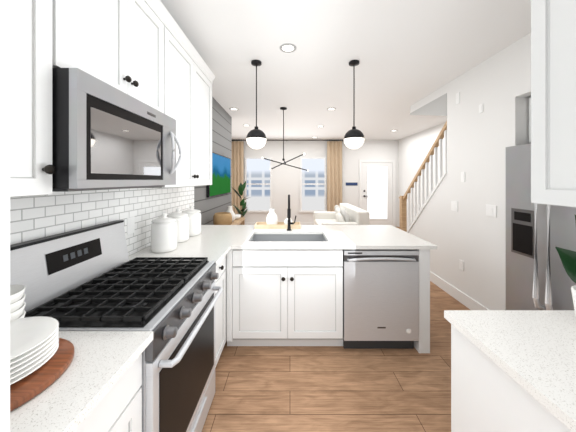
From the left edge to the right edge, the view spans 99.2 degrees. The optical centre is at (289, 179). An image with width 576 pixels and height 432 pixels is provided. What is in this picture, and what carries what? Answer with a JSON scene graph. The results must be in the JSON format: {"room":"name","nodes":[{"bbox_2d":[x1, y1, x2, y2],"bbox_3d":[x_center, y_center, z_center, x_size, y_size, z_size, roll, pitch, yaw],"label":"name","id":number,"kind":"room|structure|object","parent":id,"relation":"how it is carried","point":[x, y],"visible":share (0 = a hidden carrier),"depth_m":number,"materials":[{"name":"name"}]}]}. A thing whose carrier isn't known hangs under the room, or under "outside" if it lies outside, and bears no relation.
{"room":"kitchen","nodes":[
{"label":"kitchen","id":0,"kind":"room"},
{"bbox_2d":[0,0,9,431],"bbox_3d":[-0.847,0.104,0.425,0.666,2.720,0.050,0,0,0],"label":"wall","id":1,"kind":"structure","parent":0,"point":[4,4],"depth_m":0.44,"materials":[{"name":"white paint"}]},
{"bbox_2d":[10,0,214,197],"bbox_3d":[-0.989,-0.533,1.565,0.363,1.175,2.190,0,0,0],"label":"upper cabinet","id":2,"kind":"object","parent":1,"relation":"attached to","point":[137,48],"visible":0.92,"depth_m":1.11,"materials":[{"name":"white paint"}]},
{"bbox_2d":[52,68,181,191],"bbox_3d":[-0.939,-0.179,1.255,0.463,0.444,0.760,0,0,0],"label":"microwave","id":3,"kind":"object","parent":2,"relation":"attached to","point":[104,137],"visible":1,"depth_m":1.01,"materials":[{"name":"silver metal"}]},
{"bbox_2d":[194,97,231,224],"bbox_3d":[-1.170,0.104,3.950,0.020,2.720,1.900,0,0,0],"label":"wall","id":4,"kind":"structure","parent":0,"point":[221,120],"depth_m":3.95,"materials":[{"name":"grey wood"}]},
{"bbox_2d":[10,186,193,255],"bbox_3d":[-1.176,0.302,1.730,0.008,0.496,2.540,0,0,0],"label":"tile backsplash","id":5,"kind":"structure","parent":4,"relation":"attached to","point":[31,217],"depth_m":1.48,"materials":[{"name":"white tile"}]},
{"bbox_2d":[127,216,134,234],"bbox_3d":[-1.168,0.334,1.800,0.006,0.120,0.080,0,0,0],"label":"outlet plate","id":6,"kind":"object","parent":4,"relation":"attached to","point":[130,221],"visible":1,"depth_m":1.79,"materials":[{"name":"plastic"}]},
{"bbox_2d":[206,152,230,196],"bbox_3d":[-1.145,-0.081,4.030,0.042,0.650,1.220,0,0,0],"label":"wall screen","id":7,"kind":"object","parent":4,"relation":"attached to","point":[221,165],"visible":0.79,"depth_m":3.91,"materials":[{"name":"multicoloured glass"}]},
{"bbox_2d":[243,140,397,226],"bbox_3d":[0.740,0.104,7.750,5.520,2.720,0.100,0,0,0],"label":"wall","id":8,"kind":"structure","parent":0,"point":[285,178],"depth_m":7.70,"materials":[{"name":"white paint"}]},
{"bbox_2d":[244,157,271,211],"bbox_3d":[-0.990,0.144,7.671,0.900,1.740,0.050,0,0,0],"label":"window","id":9,"kind":"structure","parent":8,"relation":"in","point":[258,174],"depth_m":7.68,"materials":[{"name":"glass"}]},
{"bbox_2d":[232,140,343,140],"bbox_3d":[-0.110,-1.226,7.617,3.630,0.050,0.164,0,0,0],"label":"curtain rod","id":10,"kind":"object","parent":8,"relation":"attached to","point":[232,140],"visible":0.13,"depth_m":7.55,"materials":[{"name":"black metal"}]},
{"bbox_2d":[232,140,243,224],"bbox_3d":[-1.655,0.098,7.563,0.438,2.692,0.076,0,0,0],"label":"curtain","id":11,"kind":"object","parent":10,"relation":"hanging from","point":[237,146],"visible":0.59,"depth_m":7.56,"materials":[{"name":"beige fabric"}]},
{"bbox_2d":[327,141,341,210],"bbox_3d":[1.385,0.098,7.563,0.478,2.692,0.076,0,0,0],"label":"curtain","id":12,"kind":"object","parent":10,"relation":"hanging from","point":[334,148],"visible":0.77,"depth_m":7.56,"materials":[{"name":"beige fabric"}]},
{"bbox_2d":[299,157,326,211],"bbox_3d":[0.725,0.144,7.671,0.870,1.740,0.050,0,0,0],"label":"window","id":13,"kind":"structure","parent":8,"relation":"in","point":[313,181],"depth_m":7.68,"materials":[{"name":"glass"}]},
{"bbox_2d":[346,183,357,185],"bbox_3d":[1.935,0.127,7.693,0.370,0.095,0.010,0,0,0],"label":"sign","id":14,"kind":"object","parent":8,"relation":"attached to","point":[347,184],"visible":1,"depth_m":7.69,"materials":[{"name":"blue"}]},
{"bbox_2d":[359,160,394,226],"bbox_3d":[2.735,0.414,7.659,1.130,2.100,0.075,0,0,0],"label":"entry door","id":15,"kind":"structure","parent":8,"relation":"in","point":[376,180],"depth_m":7.67,"materials":[{"name":"white paint"}]},
{"bbox_2d":[202,227,469,431],"bbox_3d":[0.700,1.494,3.450,5.800,0.060,8.900,0,0,0],"label":"floor","id":16,"kind":"structure","parent":0,"point":[258,388],"depth_m":1.71,"materials":[{"name":"brown wood"}]},
{"bbox_2d":[10,331,152,431],"bbox_3d":[-0.833,1.007,0.680,0.671,0.914,0.421,0,0,0],"label":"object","id":17,"kind":"structure","parent":16,"relation":"on","point":[100,390],"depth_m":0.71,"materials":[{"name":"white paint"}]},
{"bbox_2d":[10,285,25,319],"bbox_3d":[-1.000,0.467,0.825,0.150,0.165,0.150,0,0,0],"label":"bowls","id":18,"kind":"object","parent":17,"relation":"on","point":[17,296],"visible":0.45,"depth_m":0.84,"materials":[{"name":"white ceramic"}]},
{"bbox_2d":[10,338,73,411],"bbox_3d":[-0.800,0.538,0.660,0.330,0.022,0.330,0,0,0],"label":"round cutting board","id":19,"kind":"object","parent":17,"relation":"on","point":[22,391],"visible":0.55,"depth_m":0.66,"materials":[{"name":"brown wood"}]},
{"bbox_2d":[10,316,58,384],"bbox_3d":[-0.817,0.486,0.670,0.270,0.080,0.270,0,0,0],"label":"plates","id":20,"kind":"object","parent":19,"relation":"on","point":[33,340],"visible":0.77,"depth_m":0.69,"materials":[{"name":"white ceramic"}]},
{"bbox_2d":[10,220,222,431],"bbox_3d":[-0.800,0.868,1.274,0.736,1.193,0.758,0,0,0],"label":"range","id":21,"kind":"object","parent":16,"relation":"on","point":[84,279],"visible":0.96,"depth_m":1.15,"materials":[{"name":"silver metal"}]},
{"bbox_2d":[231,217,244,224],"bbox_3d":[-0.965,1.064,3.800,0.330,0.800,1.100,0,0,0],"label":"console table","id":22,"kind":"object","parent":16,"relation":"on","point":[242,219],"visible":0.1,"depth_m":4.02,"materials":[{"name":"brown wood"}]},
{"bbox_2d":[213,212,231,224],"bbox_3d":[-0.960,0.568,3.500,0.260,0.190,0.260,0,0,0],"label":"decorative basket","id":23,"kind":"object","parent":22,"relation":"on","point":[220,218],"visible":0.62,"depth_m":3.40,"materials":[{"name":"brown wicker"}]},
{"bbox_2d":[227,206,234,221],"bbox_3d":[-0.950,0.538,3.880,0.170,0.250,0.170,0,0,0],"label":"vase","id":24,"kind":"object","parent":22,"relation":"on","point":[230,209],"visible":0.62,"depth_m":3.85,"materials":[{"name":"white ceramic"}]},
{"bbox_2d":[235,214,240,219],"bbox_3d":[-0.950,0.628,4.180,0.220,0.070,0.220,0,0,0],"label":"bowl","id":25,"kind":"object","parent":22,"relation":"on","point":[237,216],"visible":0.39,"depth_m":4.11,"materials":[{"name":"white ceramic"}]},
{"bbox_2d":[232,181,249,224],"bbox_3d":[-0.948,0.733,4.665,0.387,1.462,0.401,0,0,-30],"label":"floor plant","id":26,"kind":"object","parent":16,"relation":"on","point":[241,187],"visible":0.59,"depth_m":4.66,"materials":[{"name":"green plant"}]},
{"bbox_2d":[128,225,436,367],"bbox_3d":[0.032,1.007,2.328,2.399,0.914,1.344,0,0,0],"label":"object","id":27,"kind":"structure","parent":16,"relation":"on","point":[273,293],"depth_m":2.08,"materials":[{"name":"white paint"}]},
{"bbox_2d":[151,213,176,252],"bbox_3d":[-0.985,0.403,1.920,0.186,0.292,0.186,0,0,0],"label":"ceramic canister","id":28,"kind":"object","parent":27,"relation":"on","point":[163,229],"visible":1,"depth_m":1.85,"materials":[{"name":"white ceramic"}]},
{"bbox_2d":[167,209,188,242],"bbox_3d":[-1.010,0.403,2.210,0.186,0.292,0.186,0,0,0],"label":"ceramic canister","id":29,"kind":"object","parent":27,"relation":"on","point":[182,218],"visible":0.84,"depth_m":2.15,"materials":[{"name":"white ceramic"}]},
{"bbox_2d":[182,206,200,235],"bbox_3d":[-0.990,0.403,2.460,0.186,0.292,0.186,0,0,0],"label":"ceramic canister","id":30,"kind":"object","parent":27,"relation":"on","point":[194,215],"visible":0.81,"depth_m":2.40,"materials":[{"name":"white ceramic"}]},
{"bbox_2d":[254,222,300,228],"bbox_3d":[-0.140,0.526,2.855,0.520,0.045,0.190,0,0,0],"label":"wooden tray","id":31,"kind":"object","parent":27,"relation":"on","point":[258,225],"visible":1,"depth_m":2.76,"materials":[{"name":"beige wood"}]},
{"bbox_2d":[266,209,277,224],"bbox_3d":[-0.210,0.436,2.855,0.140,0.200,0.140,0,0,0],"label":"vase","id":32,"kind":"object","parent":31,"relation":"on","point":[271,219],"visible":0.84,"depth_m":2.81,"materials":[{"name":"ceramic"}]},
{"bbox_2d":[284,218,292,224],"bbox_3d":[-0.020,0.491,2.860,0.100,0.090,0.100,0,0,0],"label":"vase","id":33,"kind":"object","parent":31,"relation":"on","point":[286,219],"visible":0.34,"depth_m":2.83,"materials":[{"name":"white ceramic"}]},
{"bbox_2d":[250,234,326,241],"bbox_3d":[-0.015,0.685,2.405,0.754,0.206,0.454,0,0,0],"label":"undermount sink basin","id":34,"kind":"object","parent":27,"relation":"in","point":[257,237],"visible":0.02,"depth_m":2.63,"materials":[{"name":"metal"}]},
{"bbox_2d":[287,194,295,230],"bbox_3d":[0.016,0.350,2.595,0.109,0.397,0.216,0,0,0],"label":"kitchen faucet","id":35,"kind":"object","parent":27,"relation":"on","point":[288,209],"visible":1,"depth_m":2.54,"materials":[{"name":"black metal"}]},
{"bbox_2d":[314,203,369,224],"bbox_3d":[1.070,1.017,5.550,0.900,0.893,1.800,0,0,0],"label":"sofa","id":36,"kind":"object","parent":16,"relation":"on","point":[346,214],"visible":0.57,"depth_m":5.01,"materials":[{"name":"white fabric"}]},
{"bbox_2d":[343,249,418,348],"bbox_3d":[0.771,1.024,2.366,0.628,0.880,0.698,0,0,0],"label":"dishwasher","id":37,"kind":"object","parent":16,"relation":"on","point":[381,286],"visible":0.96,"depth_m":2.06,"materials":[{"name":"metal"}]},
{"bbox_2d":[399,121,446,231],"bbox_3d":[2.095,0.326,3.900,0.110,2.276,1.390,0,0,0],"label":"balustrade","id":38,"kind":"object","parent":16,"relation":"on","point":[404,200],"visible":0.69,"depth_m":3.80,"materials":[{"name":"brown wood"}]},
{"bbox_2d":[444,310,575,431],"bbox_3d":[0.968,1.007,0.617,0.635,0.914,0.834,0,0,0],"label":"kitchen island","id":39,"kind":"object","parent":16,"relation":"on","point":[512,370],"depth_m":0.82,"materials":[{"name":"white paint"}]},
{"bbox_2d":[555,215,575,316],"bbox_3d":[1.074,0.339,0.805,0.259,0.420,0.216,0,0,-28],"label":"potted plant","id":40,"kind":"object","parent":39,"relation":"on","point":[568,257],"visible":1,"depth_m":0.83,"materials":[{"name":"green plant"}]},
{"bbox_2d":[506,143,575,309],"bbox_3d":[2.273,0.586,1.715,0.893,1.756,0.890,0,0,0],"label":"refrigerator","id":41,"kind":"object","parent":16,"relation":"on","point":[537,278],"visible":0.52,"depth_m":1.93,"materials":[{"name":"metal"}]},
{"bbox_2d":[160,0,530,139],"bbox_3d":[0.700,-1.286,3.450,5.800,0.060,8.900,0,0,0],"label":"ceiling","id":42,"kind":"structure","parent":0,"point":[406,51],"depth_m":2.41,"materials":[{"name":"white paint"}]},
{"bbox_2d":[246,60,265,148],"bbox_3d":[-0.358,-0.793,2.610,0.212,0.924,0.212,0,0,0],"label":"pendant light","id":43,"kind":"object","parent":42,"relation":"hanging from","point":[256,138],"visible":1,"depth_m":2.55,"materials":[{"name":"white glass"}]},
{"bbox_2d":[262,107,308,170],"bbox_3d":[-0.073,-0.703,4.270,0.821,1.104,0.272,0,0,0],"label":"chandelier","id":44,"kind":"object","parent":42,"relation":"hanging from","point":[281,108],"visible":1,"depth_m":4.26,"materials":[{"name":"black metal"}]},
{"bbox_2d":[280,43,295,52],"bbox_3d":[-0.019,-1.253,2.331,0.160,0.005,0.160,0,0,0],"label":"recessed light","id":45,"kind":"object","parent":42,"relation":"in","point":[286,47],"visible":1,"depth_m":2.33,"materials":[{"name":"white plastic"}]},
{"bbox_2d":[344,60,363,148],"bbox_3d":[0.682,-0.793,2.610,0.212,0.924,0.212,0,0,0],"label":"pendant light","id":46,"kind":"object","parent":42,"relation":"hanging from","point":[354,138],"visible":1,"depth_m":2.56,"materials":[{"name":"white glass"}]},
{"bbox_2d":[398,123,444,226],"bbox_3d":[3.450,0.104,4.375,0.100,2.720,6.650,0,0,0],"label":"wall","id":47,"kind":"structure","parent":0,"point":[413,149],"depth_m":6.75,"materials":[{"name":"white paint"}]},
{"bbox_2d":[410,84,446,115],"bbox_3d":[2.573,-1.046,3.685,1.054,0.420,0.970,0,0,0],"label":"stair","id":48,"kind":"structure","parent":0,"point":[434,104],"depth_m":3.49,"materials":[{"name":"white paint"}]},
{"bbox_2d":[407,33,530,309],"bbox_3d":[2.100,0.104,2.770,0.130,2.720,3.440,0,0,0],"label":"wall","id":49,"kind":"structure","parent":0,"point":[477,142],"depth_m":2.65,"materials":[{"name":"white paint"}]},
{"bbox_2d":[245,222,488,309],"bbox_3d":[0.120,1.399,4.970,4.060,0.130,5.460,0,0,0],"label":"baseboard","id":50,"kind":"structure","parent":49,"relation":"attached to","point":[470,303],"depth_m":3.05,"materials":[{"name":"white paint"}]},
{"bbox_2d":[451,201,457,210],"bbox_3d":[2.044,0.324,3.047,0.010,0.120,0.114,0,0,0],"label":"light switch","id":51,"kind":"object","parent":49,"relation":"attached to","point":[454,204],"visible":1,"depth_m":3.04,"materials":[{"name":"plastic"}]},
{"bbox_2d":[456,92,459,104],"bbox_3d":[2.044,-0.994,2.987,0.010,0.134,0.060,0,0,0],"label":"door chime","id":52,"kind":"object","parent":49,"relation":"attached to","point":[458,93],"visible":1,"depth_m":2.98,"materials":[{"name":"plastic"}]},
{"bbox_2d":[459,260,463,270],"bbox_3d":[2.044,1.014,2.920,0.010,0.110,0.070,0,0,0],"label":"outlet plate","id":53,"kind":"object","parent":49,"relation":"attached to","point":[461,263],"visible":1,"depth_m":2.92,"materials":[{"name":"plastic"}]},
{"bbox_2d":[461,172,464,181],"bbox_3d":[2.044,-0.036,2.898,0.010,0.120,0.060,0,0,0],"label":"wall switch","id":54,"kind":"object","parent":49,"relation":"attached to","point":[462,173],"visible":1,"depth_m":2.89,"materials":[{"name":"plastic"}]},
{"bbox_2d":[479,104,482,112],"bbox_3d":[2.044,-0.766,2.623,0.010,0.090,0.052,0,0,0],"label":"switch","id":55,"kind":"object","parent":49,"relation":"attached to","point":[480,105],"visible":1,"depth_m":2.62,"materials":[{"name":"plastic"}]},
{"bbox_2d":[486,204,496,216],"bbox_3d":[2.044,0.312,2.492,0.010,0.114,0.124,0,0,0],"label":"triple switch plate","id":56,"kind":"object","parent":49,"relation":"attached to","point":[491,210],"visible":1,"depth_m":2.48,"materials":[{"name":"plastic"}]},
{"bbox_2d":[526,95,530,143],"bbox_3d":[2.120,0.104,1.640,1.460,2.720,1.380,0,0,0],"label":"niche","id":57,"kind":"object","parent":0,"point":[527,97],"depth_m":2.23,"materials":[{"name":"white paint"}]},
{"bbox_2d":[529,97,530,142],"bbox_3d":[2.450,-0.541,1.645,0.580,0.410,1.150,0,0,0],"label":"upper cabinet","id":58,"kind":"object","parent":57,"relation":"attached to","point":[530,97],"visible":0.07,"depth_m":2.21,"materials":[{"name":"white paint"}]},
{"bbox_3d":[1.340,0.104,0.025,0.100,2.720,2.050,0,0,0],"label":"wall","id":59,"kind":"structure","parent":0,"visible":0},
{"bbox_2d":[531,0,575,206],"bbox_3d":[1.106,-0.580,0.590,0.358,1.348,0.780,0,0,0],"label":"upper cabinet","id":60,"kind":"object","parent":59,"relation":"attached to","point":[553,22],"visible":1,"depth_m":0.90,"materials":[{"name":"white paint"}]}
]}

